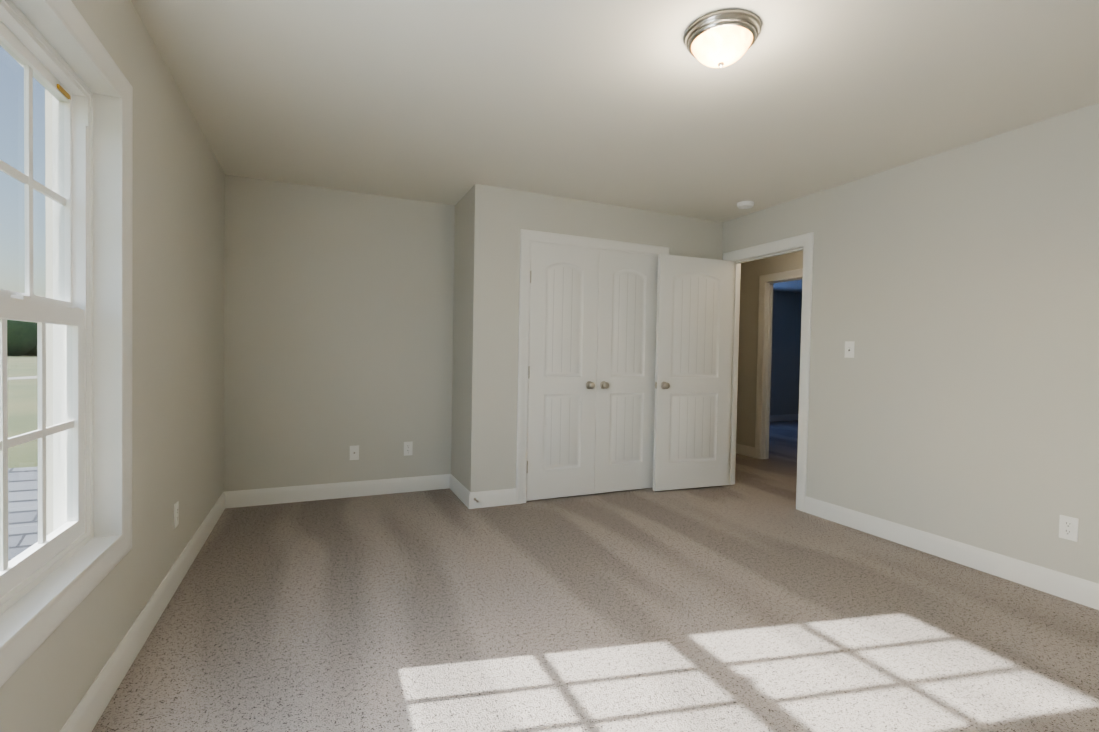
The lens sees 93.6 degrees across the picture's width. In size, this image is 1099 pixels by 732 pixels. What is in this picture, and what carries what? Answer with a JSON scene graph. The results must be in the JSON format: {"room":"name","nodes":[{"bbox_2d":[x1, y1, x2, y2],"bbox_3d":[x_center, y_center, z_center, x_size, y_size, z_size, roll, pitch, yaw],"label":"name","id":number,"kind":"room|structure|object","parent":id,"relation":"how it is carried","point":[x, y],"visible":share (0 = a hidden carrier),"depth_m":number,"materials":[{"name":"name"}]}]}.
{"room":"empty bedroom","nodes":[
{"label":"empty bedroom","id":0,"kind":"room"},
{"bbox_2d":[8,467,37,560],"bbox_3d":[-7.526,2.487,4.496,8.330,2.900,9.200,1,1,-24],"label":"wing roof","id":1,"kind":"structure","parent":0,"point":[23,528],"depth_m":4.92,"materials":[{"name":"grey"}]},
{"bbox_2d":[0,0,224,731],"bbox_3d":[-1.450,-0.104,1.438,0.200,2.440,5.255,1,1,-24],"label":"wall","id":2,"kind":"structure","parent":0,"point":[178,214],"depth_m":2.19,"materials":[{"name":"grey paint"}]},
{"bbox_2d":[0,0,132,686],"bbox_3d":[-1.242,-0.144,1.039,0.183,1.683,1.758,1,1,-24],"label":"window unit","id":3,"kind":"structure","parent":2,"relation":"in","point":[66,311],"depth_m":1.69,"materials":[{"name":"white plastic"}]},
{"bbox_2d":[60,491,227,731],"bbox_3d":[-1.378,1.055,1.518,0.014,0.122,5.000,1,1,-24],"label":"baseboard","id":4,"kind":"structure","parent":2,"relation":"attached to","point":[92,704],"depth_m":1.95,"materials":[{"name":"white paint"}]},
{"bbox_2d":[174,501,178,528],"bbox_3d":[-1.831,0.730,2.533,0.008,0.115,0.070,1,1,-24],"label":"outlet","id":5,"kind":"object","parent":2,"relation":"attached to","point":[176,513],"visible":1,"depth_m":2.52,"materials":[{"name":"white plastic"}]},
{"bbox_2d":[223,174,454,491],"bbox_3d":[-0.545,-0.158,4.654,4.070,2.440,0.115,1,1,-24],"label":"wall","id":6,"kind":"structure","parent":0,"point":[338,323],"depth_m":4.07,"materials":[{"name":"grey paint"}]},
{"bbox_2d":[228,474,447,507],"bbox_3d":[-1.613,0.993,4.142,1.660,0.122,0.014,1,1,-24],"label":"baseboard","id":7,"kind":"structure","parent":6,"relation":"attached to","point":[266,496],"depth_m":4.09,"materials":[{"name":"white paint"}]},
{"bbox_2d":[350,445,358,459],"bbox_3d":[-1.570,0.699,4.151,0.070,0.115,0.016,1,1,-24],"label":"outlet","id":8,"kind":"object","parent":6,"relation":"attached to","point":[354,452],"visible":1,"depth_m":4.15,"materials":[{"name":"white plastic"}]},
{"bbox_2d":[404,441,412,455],"bbox_3d":[-1.185,0.693,4.327,0.070,0.115,0.008,1,1,-24],"label":"outlet","id":9,"kind":"object","parent":6,"relation":"attached to","point":[408,447],"visible":1,"depth_m":4.32,"materials":[{"name":"white plastic"}]},
{"bbox_2d":[451,184,489,491],"bbox_3d":[-0.654,-0.150,4.192,0.115,2.440,0.640,1,1,-24],"label":"wall","id":10,"kind":"structure","parent":0,"point":[470,332],"depth_m":3.94,"materials":[{"name":"grey paint"}]},
{"bbox_2d":[448,474,475,508],"bbox_3d":[-0.727,1.009,4.176,0.014,0.122,0.634,1,1,-24],"label":"baseboard","id":11,"kind":"structure","parent":10,"relation":"attached to","point":[467,497],"depth_m":4.09,"materials":[{"name":"white paint"}]},
{"bbox_2d":[92,420,1098,731],"bbox_3d":[2.264,1.176,4.590,9.570,0.120,7.920,1,1,-24],"label":"floor","id":12,"kind":"structure","parent":0,"point":[752,598],"depth_m":2.24,"materials":[{"name":"carpet"}]},
{"bbox_2d":[485,186,722,490],"bbox_3d":[0.540,-0.133,4.437,2.265,2.440,0.115,1,1,-24],"label":"wall","id":13,"kind":"structure","parent":0,"point":[513,212],"depth_m":4.01,"materials":[{"name":"grey paint"}]},
{"bbox_2d":[476,488,516,507],"bbox_3d":[-0.419,1.019,3.973,0.345,0.122,0.014,1,1,-24],"label":"baseboard","id":14,"kind":"structure","parent":13,"relation":"attached to","point":[492,498],"depth_m":3.97,"materials":[{"name":"white paint"}]},
{"bbox_2d":[526,242,598,500],"bbox_3d":[0.117,0.051,4.181,0.616,2.043,0.095,1,1,-24],"label":"closet door","id":15,"kind":"structure","parent":13,"relation":"in","point":[562,366],"depth_m":4.19,"materials":[{"name":"white paint"}]},
{"bbox_2d":[516,229,669,503],"bbox_3d":[0.373,0.013,4.367,1.406,2.144,0.151,1,1,-24],"label":"door frame","id":16,"kind":"structure","parent":13,"relation":"attached to","point":[527,237],"depth_m":4.04,"materials":[{"name":"white paint"}]},
{"bbox_2d":[594,250,657,493],"bbox_3d":[0.682,0.056,4.432,0.616,2.043,0.095,1,1,-24],"label":"closet door","id":17,"kind":"structure","parent":13,"relation":"in","point":[626,364],"depth_m":4.44,"materials":[{"name":"white paint"}]},
{"bbox_2d":[131,0,1098,292],"bbox_3d":[2.312,-1.398,4.533,9.570,0.150,7.920,1,1,-24],"label":"ceiling","id":18,"kind":"structure","parent":0,"point":[635,104],"depth_m":2.46,"materials":[{"name":"white paint"}]},
{"bbox_2d":[684,9,760,67],"bbox_3d":[0.670,-1.231,2.011,0.284,0.135,0.284,1,1,-24],"label":"flush-mount ceiling light","id":19,"kind":"object","parent":18,"relation":"attached to","point":[721,38],"visible":1,"depth_m":1.94,"materials":[{"name":"white glass"}]},
{"bbox_2d":[737,201,753,208],"bbox_3d":[1.600,-1.311,4.212,0.132,0.036,0.132,1,1,-24],"label":"smoke detector","id":20,"kind":"object","parent":18,"relation":"attached to","point":[745,204],"visible":1,"depth_m":4.17,"materials":[{"name":"white plastic"}]},
{"bbox_2d":[736,250,802,446],"bbox_3d":[2.506,-0.133,6.093,0.115,2.440,5.300,1,1,-24],"label":"wall","id":21,"kind":"structure","parent":0,"point":[752,271],"depth_m":6.18,"materials":[{"name":"grey paint"}]},
{"bbox_2d":[736,443,754,457],"bbox_3d":[2.261,1.014,6.462,0.014,0.122,0.811,1,1,-24],"label":"baseboard","id":22,"kind":"structure","parent":21,"relation":"attached to","point":[741,449],"depth_m":6.22,"materials":[{"name":"white paint"}]},
{"bbox_2d":[754,268,802,458],"bbox_3d":[2.703,0.028,5.648,0.151,2.144,0.978,1,1,-24],"label":"door frame","id":23,"kind":"structure","parent":21,"relation":"attached to","point":[764,351],"depth_m":6.01,"materials":[{"name":"white paint"}]},
{"bbox_2d":[770,291,801,414],"bbox_3d":[3.230,-0.189,9.261,3.785,2.440,0.100,1,1,-24],"label":"wall","id":24,"kind":"structure","parent":0,"point":[785,354],"depth_m":9.76,"materials":[{"name":"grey paint"}]},
{"bbox_2d":[770,414,798,421],"bbox_3d":[3.214,0.971,9.226,3.745,0.122,0.014,1,1,-24],"label":"baseboard","id":25,"kind":"structure","parent":24,"relation":"attached to","point":[787,417],"depth_m":9.77,"materials":[{"name":"white paint"}]},
{"bbox_2d":[722,103,1098,583],"bbox_3d":[2.211,-0.084,3.611,0.115,2.440,6.195,1,1,-24],"label":"wall","id":26,"kind":"structure","parent":0,"point":[955,294],"depth_m":3.00,"materials":[{"name":"grey paint"}]},
{"bbox_2d":[723,232,813,511],"bbox_3d":[1.853,0.040,4.410,0.151,2.144,0.951,1,1,-24],"label":"door frame","id":27,"kind":"structure","parent":26,"relation":"attached to","point":[804,243],"depth_m":4.03,"materials":[{"name":"white paint"}]},
{"bbox_2d":[653,254,733,490],"bbox_3d":[1.282,0.065,4.581,0.782,2.041,0.155,1,1,-20],"label":"entry door","id":28,"kind":"structure","parent":27,"relation":"in","point":[693,367],"depth_m":4.56,"materials":[{"name":"white paint"}]},
{"bbox_2d":[844,341,854,357],"bbox_3d":[2.120,-0.117,3.652,0.016,0.115,0.070,1,1,-24],"label":"light switch","id":29,"kind":"object","parent":26,"relation":"attached to","point":[849,348],"visible":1,"depth_m":3.65,"materials":[{"name":"white plastic"}]},
{"bbox_2d":[804,496,1098,609],"bbox_3d":[2.650,1.109,2.443,0.014,0.122,3.349,1,1,-24],"label":"baseboard","id":30,"kind":"structure","parent":26,"relation":"attached to","point":[1072,588],"depth_m":2.97,"materials":[{"name":"white paint"}]},
{"bbox_2d":[1059,515,1078,541],"bbox_3d":[2.595,0.811,2.579,0.008,0.115,0.070,1,1,-24],"label":"outlet","id":31,"kind":"object","parent":26,"relation":"attached to","point":[1068,527],"visible":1,"depth_m":2.58,"materials":[{"name":"white plastic"}]},
{"label":"outside","id":32,"kind":"structure","parent":0,"visible":0},
{"bbox_2d":[7,355,37,467],"bbox_3d":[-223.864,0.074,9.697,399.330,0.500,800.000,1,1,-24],"label":"ground","id":33,"kind":"structure","parent":32,"point":[23,460],"depth_m":34.37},
{"bbox_2d":[7,320,36,355],"bbox_3d":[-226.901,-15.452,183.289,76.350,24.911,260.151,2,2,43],"label":"tree","id":34,"kind":"object","parent":33,"relation":"on","point":[17,328],"depth_m":194.72,"materials":[{"name":"green plant"}]},
{"bbox_2d":[7,376,37,379],"bbox_3d":[-85.073,1.067,68.804,55.400,0.001,145.000,1,1,-24],"label":"road","id":35,"kind":"structure","parent":33,"relation":"on","point":[27,377],"depth_m":64.75,"materials":[{"name":"grey"}]}
]}

